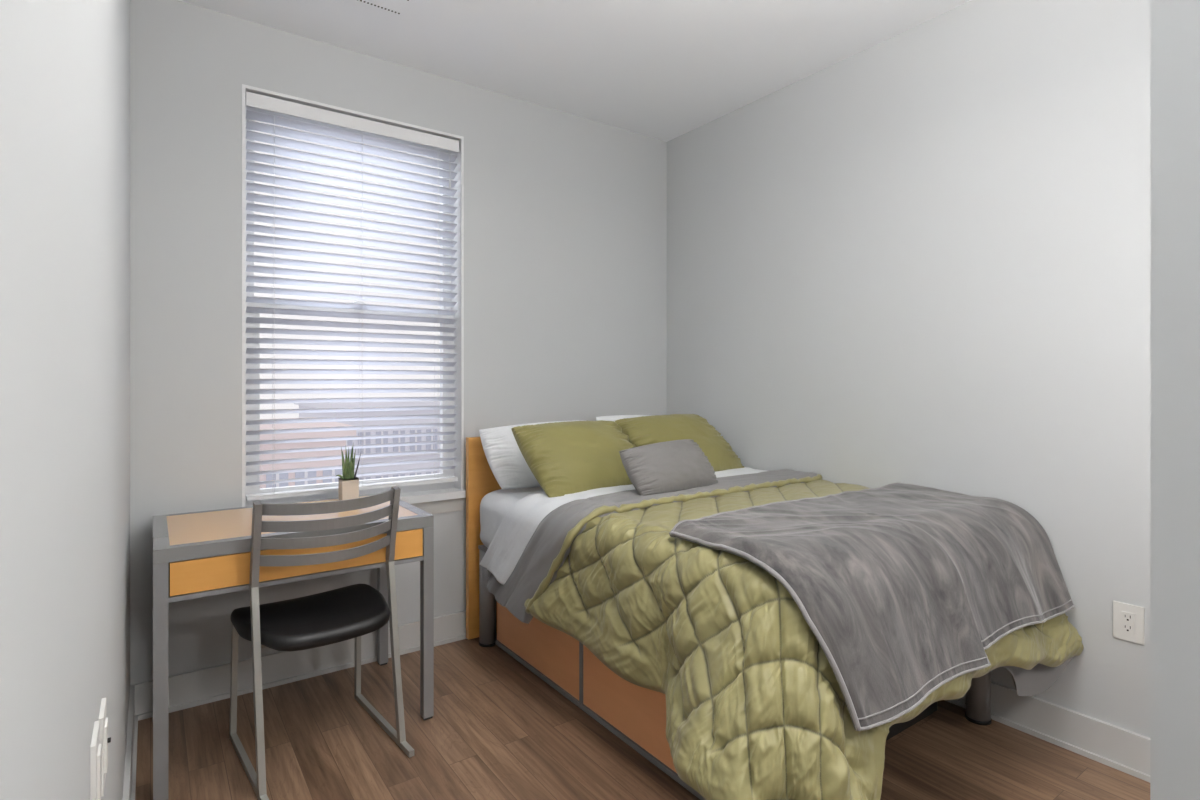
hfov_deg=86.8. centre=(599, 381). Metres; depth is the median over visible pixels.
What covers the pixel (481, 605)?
bed
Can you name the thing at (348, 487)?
pot
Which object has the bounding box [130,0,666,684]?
wall
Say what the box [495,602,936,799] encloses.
drawers
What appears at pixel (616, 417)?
pillow
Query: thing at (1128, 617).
receptacle
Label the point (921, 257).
wall
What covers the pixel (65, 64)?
wall
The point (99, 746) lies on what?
receptacle
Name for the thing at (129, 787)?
baseboard
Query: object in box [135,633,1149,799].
floor
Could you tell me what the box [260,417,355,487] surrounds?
brick building
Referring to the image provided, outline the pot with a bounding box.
[338,477,358,500]
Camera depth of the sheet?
2.60 m
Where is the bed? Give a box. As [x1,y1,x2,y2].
[466,437,991,724]
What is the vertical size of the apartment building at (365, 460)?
14.200 m
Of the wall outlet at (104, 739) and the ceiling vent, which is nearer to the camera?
the wall outlet at (104, 739)
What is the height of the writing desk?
0.760 m
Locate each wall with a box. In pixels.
[0,0,129,799]
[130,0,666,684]
[667,0,1149,737]
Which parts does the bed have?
headboard, leg, leg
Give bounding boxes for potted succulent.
[335,447,360,500]
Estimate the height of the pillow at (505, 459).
0.305 m
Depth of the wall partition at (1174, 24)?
0.68 m
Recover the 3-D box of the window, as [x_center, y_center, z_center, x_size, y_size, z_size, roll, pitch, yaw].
[-1.111,-0.290,2.905,0.981,1.840,0.200,0,0,-35]
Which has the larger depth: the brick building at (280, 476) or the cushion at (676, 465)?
the brick building at (280, 476)
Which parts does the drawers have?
drawer, frame, drawer, panel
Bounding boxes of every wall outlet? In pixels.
[99,698,110,795]
[1113,601,1143,644]
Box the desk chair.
[229,486,413,799]
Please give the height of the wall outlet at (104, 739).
0.114 m
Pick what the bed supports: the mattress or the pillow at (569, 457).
the mattress
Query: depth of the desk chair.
2.06 m
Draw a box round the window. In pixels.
[242,84,465,513]
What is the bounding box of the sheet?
[480,467,765,584]
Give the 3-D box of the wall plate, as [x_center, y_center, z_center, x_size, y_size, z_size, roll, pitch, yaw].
[-0.657,0.515,0.828,0.009,0.114,0.074,0,0,-35]
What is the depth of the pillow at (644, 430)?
3.18 m
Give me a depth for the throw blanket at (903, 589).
1.76 m
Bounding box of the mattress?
[478,487,543,551]
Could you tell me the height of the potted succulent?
0.247 m
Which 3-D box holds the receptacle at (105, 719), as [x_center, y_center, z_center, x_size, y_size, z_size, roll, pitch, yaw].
[-0.745,0.547,0.955,0.005,0.068,0.034,0,0,-35]
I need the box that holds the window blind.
[246,91,458,500]
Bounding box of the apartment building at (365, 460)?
[294,401,439,479]
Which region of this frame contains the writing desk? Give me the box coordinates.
[153,493,433,799]
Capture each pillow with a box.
[479,420,588,489]
[511,420,635,497]
[596,415,651,421]
[615,414,744,471]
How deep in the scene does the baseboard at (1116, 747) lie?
2.17 m
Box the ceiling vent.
[350,0,419,18]
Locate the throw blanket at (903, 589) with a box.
[669,482,1074,730]
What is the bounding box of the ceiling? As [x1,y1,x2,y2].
[179,0,970,141]
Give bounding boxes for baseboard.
[122,686,137,799]
[130,611,466,720]
[945,682,1149,781]
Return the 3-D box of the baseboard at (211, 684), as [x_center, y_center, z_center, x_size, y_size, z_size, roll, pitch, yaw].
[-0.664,1.195,3.121,2.650,0.130,0.024,0,0,-35]
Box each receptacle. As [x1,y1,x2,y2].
[97,743,101,799]
[104,717,107,772]
[1122,611,1134,634]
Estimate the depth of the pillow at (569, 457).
2.70 m
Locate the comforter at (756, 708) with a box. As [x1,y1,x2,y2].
[487,469,1083,799]
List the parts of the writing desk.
leg, panel, frame, drawer, leg, leg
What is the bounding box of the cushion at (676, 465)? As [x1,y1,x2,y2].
[619,439,717,495]
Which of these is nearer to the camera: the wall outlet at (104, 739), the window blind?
the wall outlet at (104, 739)
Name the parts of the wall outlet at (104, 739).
plate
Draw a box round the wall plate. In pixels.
[90,720,101,799]
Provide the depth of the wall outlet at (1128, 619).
2.05 m
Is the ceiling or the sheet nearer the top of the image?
the ceiling
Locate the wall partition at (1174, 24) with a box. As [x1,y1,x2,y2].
[1150,0,1199,799]
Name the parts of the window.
sash, sash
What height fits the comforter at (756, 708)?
0.752 m

